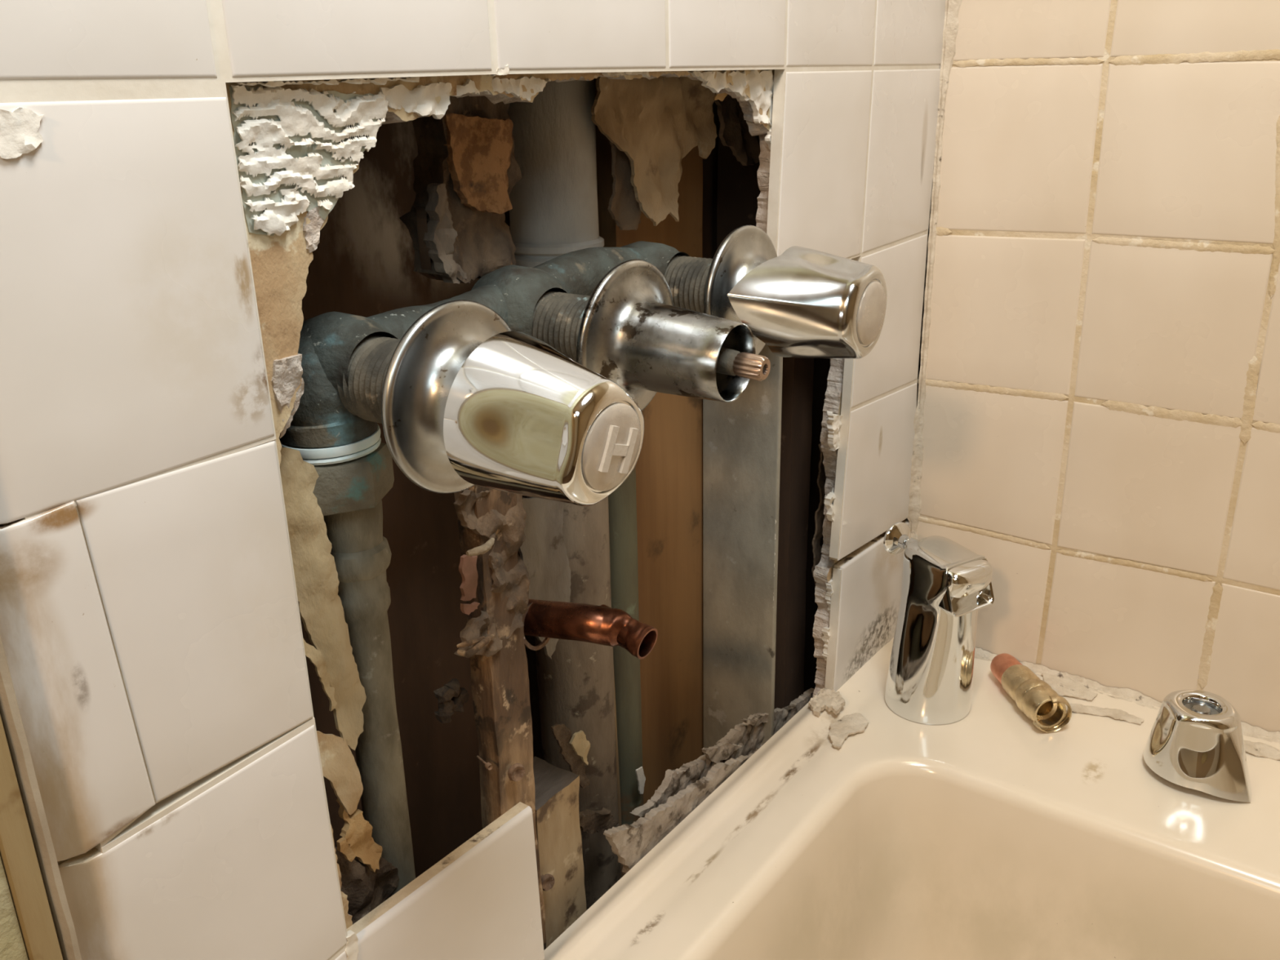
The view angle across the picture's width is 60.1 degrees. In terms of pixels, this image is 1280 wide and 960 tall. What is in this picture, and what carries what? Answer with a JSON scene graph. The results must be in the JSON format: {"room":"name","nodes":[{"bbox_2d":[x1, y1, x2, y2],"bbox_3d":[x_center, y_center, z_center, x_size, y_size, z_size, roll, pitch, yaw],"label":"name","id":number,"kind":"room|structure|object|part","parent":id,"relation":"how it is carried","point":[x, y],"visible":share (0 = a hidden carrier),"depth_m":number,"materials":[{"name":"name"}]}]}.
{"room":"damaged room","nodes":[
{"label":"damaged room","id":0,"kind":"room"},
{"bbox_2d":[0,0,945,959],"bbox_3d":[-0.495,-0.254,-0.145,0.132,2.400,2.420,13,25,34],"label":"wall","id":1,"kind":"structure","parent":0,"point":[172,172],"depth_m":0.36,"materials":[{"name":"white tile"}]},
{"bbox_2d":[0,715,62,959],"bbox_3d":[-0.192,-0.229,0.199,0.014,2.100,0.008,13,25,34],"label":"trim","id":2,"kind":"structure","parent":1,"relation":"attached to","point":[18,855],"depth_m":0.32,"materials":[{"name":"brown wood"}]},
{"bbox_2d":[0,633,81,959],"bbox_3d":[-0.175,0.239,0.377,0.010,1.100,0.005,13,25,34],"label":"trim","id":3,"kind":"structure","parent":1,"relation":"attached to","point":[10,713],"depth_m":0.32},
{"bbox_2d":[334,846,399,924],"bbox_3d":[-0.124,0.173,0.477,0.024,0.067,0.046,13,25,34],"label":"clump","id":4,"kind":"object","parent":1,"relation":"attached to","point":[366,889],"visible":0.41,"depth_m":0.47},
{"bbox_2d":[336,798,382,871],"bbox_3d":[-0.119,0.149,0.465,0.008,0.043,0.024,10,23,28],"label":"paper scrap","id":5,"kind":"object","parent":4,"relation":"on","point":[357,840],"visible":1,"depth_m":0.46,"materials":[{"name":"beige paper"}]},
{"bbox_2d":[344,801,544,959],"bbox_3d":[-0.085,0.211,0.499,0.010,0.100,0.115,13,25,34],"label":"wall tile","id":6,"kind":"object","parent":1,"relation":"attached to","point":[481,900],"depth_m":0.50,"materials":[{"name":"white tile"}]},
{"bbox_2d":[453,484,546,950],"bbox_3d":[-0.067,0.194,0.562,0.020,0.451,0.048,13,25,34],"label":"wood strip","id":7,"kind":"object","parent":1,"relation":"attached to","point":[494,587],"visible":0.63,"depth_m":0.52,"materials":[{"name":"brown wood"}]},
{"bbox_2d":[433,678,469,723],"bbox_3d":[-0.089,0.104,0.523,0.010,0.019,0.019,13,25,34],"label":"clump","id":8,"kind":"object","parent":7,"relation":"attached to","point":[451,698],"visible":1,"depth_m":0.52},
{"bbox_2d":[456,635,484,648],"bbox_3d":[-0.074,0.072,0.490,0.005,0.006,0.019,10,23,28],"label":"wood splinter","id":9,"kind":"object","parent":7,"relation":"attached to","point":[474,641],"visible":1,"depth_m":0.48,"materials":[{"name":"brown wood"}]},
{"bbox_2d":[457,633,495,657],"bbox_3d":[-0.071,0.073,0.493,0.005,0.008,0.030,8,22,23],"label":"wood splinter","id":10,"kind":"object","parent":7,"relation":"attached to","point":[477,646],"visible":1,"depth_m":0.49,"materials":[{"name":"brown wood"}]},
{"bbox_2d":[466,537,494,555],"bbox_3d":[-0.068,0.029,0.480,0.006,0.005,0.023,6,22,20],"label":"flake","id":11,"kind":"object","parent":7,"relation":"attached to","point":[485,548],"visible":1,"depth_m":0.47,"materials":[{"name":"beige paint"}]},
{"bbox_2d":[476,755,492,769],"bbox_3d":[-0.074,0.134,0.525,0.003,0.003,0.014,-13,23,-28],"label":"nail","id":12,"kind":"object","parent":7,"relation":"attached to","point":[488,766],"visible":1,"depth_m":0.52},
{"bbox_2d":[507,763,524,781],"bbox_3d":[-0.063,0.141,0.543,0.009,0.009,0.014,-14,24,-32],"label":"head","id":13,"kind":"object","parent":7,"relation":"attached to","point":[516,772],"visible":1,"depth_m":0.54},
{"bbox_2d":[533,755,586,947],"bbox_3d":[-0.054,0.277,0.642,0.034,0.240,0.038,13,25,34],"label":"wood block","id":14,"kind":"object","parent":1,"relation":"attached to","point":[557,828],"visible":0.49,"depth_m":0.61,"materials":[{"name":"brown wood"}]},
{"bbox_2d":[540,873,555,890],"bbox_3d":[-0.052,0.213,0.593,0.009,0.009,0.014,-15,24,-32],"label":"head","id":15,"kind":"object","parent":14,"relation":"attached to","point":[548,880],"visible":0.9,"depth_m":0.59},
{"bbox_2d":[507,78,621,910],"bbox_3d":[-0.045,0.001,0.609,0.052,0.900,0.107,1,20,5],"label":"vent pipe","id":16,"kind":"object","parent":1,"relation":"attached to","point":[554,212],"depth_m":0.59,"materials":[{"name":"grey metal"}]},
{"bbox_3d":[-0.050,0.051,0.590,0.005,0.100,0.039,13,25,34],"label":"torn paper strip","id":17,"kind":"part","parent":16,"relation":"part of","materials":[{"name":"grey paper"}]},
{"bbox_2d":[550,723,590,788],"bbox_3d":[-0.040,0.158,0.631,0.006,0.055,0.030,13,25,34],"label":"scrap","id":18,"kind":"object","parent":16,"relation":"attached to","point":[562,734],"visible":0.91,"depth_m":0.63,"materials":[{"name":"brown paper"}]},
{"bbox_2d":[569,730,590,764],"bbox_3d":[-0.034,0.155,0.635,0.004,0.026,0.016,13,25,34],"label":"paper scrap","id":19,"kind":"object","parent":16,"relation":"attached to","point":[581,746],"visible":1,"depth_m":0.63,"materials":[{"name":"beige paper"}]},
{"bbox_2d":[578,807,619,833],"bbox_3d":[-0.027,0.204,0.659,0.011,0.031,0.042,13,25,34],"label":"rubble","id":20,"kind":"object","parent":16,"relation":"attached to","point":[591,821],"visible":0.77,"depth_m":0.66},
{"bbox_2d":[279,225,887,506],"bbox_3d":[-0.012,-0.061,0.473,0.163,0.071,0.274,13,25,34],"label":"tub valve","id":21,"kind":"object","parent":1,"relation":"attached to","point":[538,381],"visible":1,"depth_m":0.42,"materials":[{"name":"silver metal"}]},
{"bbox_2d":[312,442,415,894],"bbox_3d":[-0.115,0.217,0.516,0.046,0.490,0.040,13,25,34],"label":"supply pipe","id":22,"kind":"object","parent":21,"relation":"attached to","point":[349,495],"visible":0.66,"depth_m":0.45,"materials":[{"name":"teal metal"}]},
{"bbox_2d":[280,447,366,750],"bbox_3d":[-0.124,0.048,0.425,0.008,0.138,0.033,16,27,39],"label":"torn drywall paper","id":23,"kind":"object","parent":22,"relation":"hanging from","point":[322,614],"visible":0.78,"depth_m":0.42,"materials":[{"name":"beige paper"}]},
{"bbox_2d":[302,638,337,711],"bbox_3d":[-0.125,0.074,0.428,0.005,0.039,0.014,13,25,34],"label":"paper shred","id":24,"kind":"object","parent":23,"relation":"attached to","point":[315,656],"visible":0.88,"depth_m":0.43,"materials":[{"name":"beige paper"}]},
{"bbox_2d":[316,730,363,815],"bbox_3d":[-0.123,0.118,0.446,0.005,0.048,0.022,13,25,34],"label":"flap","id":25,"kind":"object","parent":23,"relation":"hanging from","point":[339,766],"visible":0.82,"depth_m":0.45,"materials":[{"name":"beige paper"}]},
{"bbox_2d":[280,423,381,465],"bbox_3d":[-0.120,-0.015,0.429,0.039,0.008,0.039,13,25,34],"label":"tape","id":26,"kind":"object","parent":22,"relation":"attached to","point":[342,453],"visible":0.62,"depth_m":0.41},
{"bbox_2d":[399,95,521,284],"bbox_3d":[-0.079,-0.132,0.492,0.034,0.086,0.062,13,25,34],"label":"paper","id":27,"kind":"object","parent":21,"relation":"on","point":[466,169],"visible":0.91,"depth_m":0.48,"materials":[{"name":"brown paper"}]},
{"bbox_2d":[413,205,436,279],"bbox_3d":[-0.094,-0.104,0.486,0.010,0.032,0.024,2,21,10],"label":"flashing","id":28,"kind":"object","parent":27,"relation":"attached to","point":[420,213],"visible":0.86,"depth_m":0.48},
{"bbox_2d":[443,331,644,506],"bbox_3d":[-0.026,-0.022,0.373,0.053,0.055,0.064,12,24,31],"label":"handle","id":29,"kind":"object","parent":21,"relation":"on","point":[522,416],"depth_m":0.35,"materials":[{"name":"silver metal"}]},
{"bbox_2d":[715,346,770,381],"bbox_3d":[0.029,-0.049,0.448,0.049,0.012,0.011,13,25,34],"label":"stem","id":30,"kind":"object","parent":21,"relation":"on","point":[732,363],"depth_m":0.44,"materials":[{"name":"brown metal"}]},
{"bbox_2d":[727,245,887,359],"bbox_3d":[0.081,-0.079,0.513,0.048,0.053,0.070,17,27,40],"label":"handle","id":31,"kind":"object","parent":21,"relation":"on","point":[801,302],"depth_m":0.50,"materials":[{"name":"silver metal"}]},
{"bbox_2d":[523,599,657,659],"bbox_3d":[-0.032,0.074,0.546,0.082,0.031,0.025,10,23,28],"label":"stub","id":32,"kind":"object","parent":1,"relation":"attached to","point":[602,624],"visible":0.96,"depth_m":0.54,"materials":[{"name":"metal"}]},
{"bbox_2d":[613,661,622,877],"bbox_3d":[-0.023,-0.076,0.615,0.006,0.820,0.012,13,25,34],"label":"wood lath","id":33,"kind":"object","parent":1,"relation":"attached to","point":[616,740],"visible":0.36,"depth_m":0.71,"materials":[{"name":"brown wood"}]},
{"bbox_2d":[607,140,641,230],"bbox_3d":[-0.009,-0.163,0.589,0.012,0.062,0.040,11,23,29],"label":"paper","id":34,"kind":"object","parent":1,"relation":"hanging from","point":[624,208],"visible":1,"depth_m":0.59,"materials":[{"name":"brown paper"}]},
{"bbox_2d":[608,465,644,825],"bbox_3d":[-0.010,0.151,0.718,0.022,0.580,0.022,13,25,34],"label":"pipe","id":35,"kind":"object","parent":1,"relation":"attached to","point":[622,502],"visible":0.27,"depth_m":0.69,"materials":[{"name":"grey metal"}]},
{"bbox_2d":[635,766,645,794],"bbox_3d":[0.001,0.195,0.716,0.001,0.022,0.009,13,25,34],"label":"drip","id":36,"kind":"object","parent":35,"relation":"hanging from","point":[641,778],"visible":1,"depth_m":0.72,"materials":[{"name":"grey paint"}]},
{"bbox_2d":[594,78,703,817],"bbox_3d":[0.004,-0.049,0.711,0.028,0.840,0.092,13,25,34],"label":"stud","id":37,"kind":"object","parent":1,"relation":"attached to","point":[669,464],"visible":0.34,"depth_m":0.74,"materials":[{"name":"brown wood"}]},
{"bbox_2d":[591,75,717,226],"bbox_3d":[0.008,-0.177,0.593,0.014,0.079,0.103,14,25,36],"label":"paper","id":38,"kind":"object","parent":1,"relation":"hanging from","point":[656,122],"visible":0.97,"depth_m":0.59,"materials":[{"name":"beige paper"}]},
{"bbox_2d":[713,93,728,101],"bbox_3d":[0.048,-0.205,0.584,0.004,0.010,0.028,13,25,34],"label":"paper scrap","id":39,"kind":"object","parent":1,"relation":"attached to","point":[721,97],"visible":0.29,"depth_m":0.58,"materials":[{"name":"brown paper"}]},
{"bbox_2d":[714,93,760,165],"bbox_3d":[0.062,-0.222,0.690,0.016,0.058,0.085,12,24,31],"label":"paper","id":40,"kind":"object","parent":1,"relation":"hanging from","point":[734,133],"visible":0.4,"depth_m":0.68,"materials":[{"name":"brown paper"}]},
{"bbox_2d":[702,344,782,755],"bbox_3d":[0.070,0.103,0.778,0.058,0.505,0.004,13,25,34],"label":"stud","id":41,"kind":"object","parent":1,"relation":"attached to","point":[742,436],"visible":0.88,"depth_m":0.76,"materials":[{"name":"grey metal"}]},
{"bbox_2d":[716,116,813,709],"bbox_3d":[0.090,-0.081,0.792,0.066,0.841,0.033,13,25,34],"label":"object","id":42,"kind":"object","parent":1,"relation":"attached to","point":[738,188],"visible":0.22,"depth_m":0.80,"materials":[{"name":"black"}]},
{"bbox_2d":[811,442,826,584],"bbox_3d":[0.133,0.033,0.810,0.007,0.131,0.021,13,25,34],"label":"paper","id":43,"kind":"object","parent":1,"relation":"hanging from","point":[819,515],"visible":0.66,"depth_m":0.80,"materials":[{"name":"grey paper"}]},
{"bbox_2d":[916,0,1279,732],"bbox_3d":[0.906,-0.417,0.211,1.720,2.400,0.101,13,25,34],"label":"wall","id":44,"kind":"structure","parent":0,"point":[1101,428],"depth_m":0.73,"materials":[{"name":"beige tile"}]},
{"bbox_2d":[906,0,962,538],"bbox_3d":[0.209,-0.178,0.779,0.015,0.655,0.006,0,20,2],"label":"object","id":45,"kind":"structure","parent":44,"relation":"attached to","point":[950,30],"depth_m":0.79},
{"bbox_2d":[974,647,1279,759],"bbox_3d":[0.500,0.198,0.668,0.750,0.007,0.047,13,25,34],"label":"caulk","id":46,"kind":"structure","parent":44,"relation":"attached to","point":[1064,683],"depth_m":0.79,"materials":[{"name":"white"}]},
{"bbox_3d":[0.223,1.050,-0.212,1.900,0.030,2.400,13,25,34],"label":"floor","id":47,"kind":"structure","parent":0,"visible":0},
{"bbox_2d":[543,637,1279,959],"bbox_3d":[0.618,0.571,0.265,1.572,0.519,0.734,13,25,34],"label":"bathtub","id":48,"kind":"object","parent":47,"relation":"on","point":[988,833],"depth_m":0.69,"materials":[{"name":"beige ceramic"}]},
{"bbox_3d":[0.072,0.199,0.749,0.009,0.099,0.306,13,25,34],"label":"torn board strip","id":49,"kind":"part","parent":48,"relation":"part of","materials":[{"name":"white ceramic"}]},
{"bbox_2d":[629,688,814,817],"bbox_3d":[0.072,0.186,0.770,0.013,0.057,0.250,13,25,34],"label":"plaster","id":50,"kind":"object","parent":48,"relation":"on","point":[748,735],"visible":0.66,"depth_m":0.74,"materials":[{"name":"grey concrete"}]},
{"bbox_2d":[808,688,844,715],"bbox_3d":[0.133,0.158,0.785,0.024,0.006,0.033,13,25,34],"label":"caulk remnant","id":51,"kind":"object","parent":48,"relation":"on","point":[829,700],"visible":1,"depth_m":0.78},
{"bbox_2d":[828,712,868,748],"bbox_3d":[0.141,0.171,0.761,0.021,0.003,0.044,18,27,41],"label":"flake","id":52,"kind":"object","parent":48,"relation":"on","point":[849,724],"visible":1,"depth_m":0.76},
{"bbox_2d":[883,521,994,724],"bbox_3d":[0.203,0.100,0.774,0.082,0.126,0.061,13,25,34],"label":"tub spout","id":53,"kind":"object","parent":48,"relation":"on","point":[944,584],"visible":1,"depth_m":0.75,"materials":[{"name":"silver metal"}]},
{"bbox_3d":[0.188,0.044,0.780,0.024,0.024,0.025,-13,23,-29],"label":"diverter knob","id":54,"kind":"part","parent":53,"relation":"part of","materials":[{"name":"silver metal"}]},
{"bbox_2d":[990,653,1071,733],"bbox_3d":[0.274,0.147,0.786,0.027,0.028,0.083,-5,21,-11],"label":"brass fitting","id":55,"kind":"object","parent":48,"relation":"on","point":[1035,698],"visible":1,"depth_m":0.77,"materials":[{"name":"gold metal"}]},
{"bbox_3d":[0.357,0.165,0.701,0.065,0.048,0.057,13,25,34],"label":"loose tap handle","id":56,"kind":"part","parent":48,"relation":"part of","materials":[{"name":"silver metal"}]}
]}

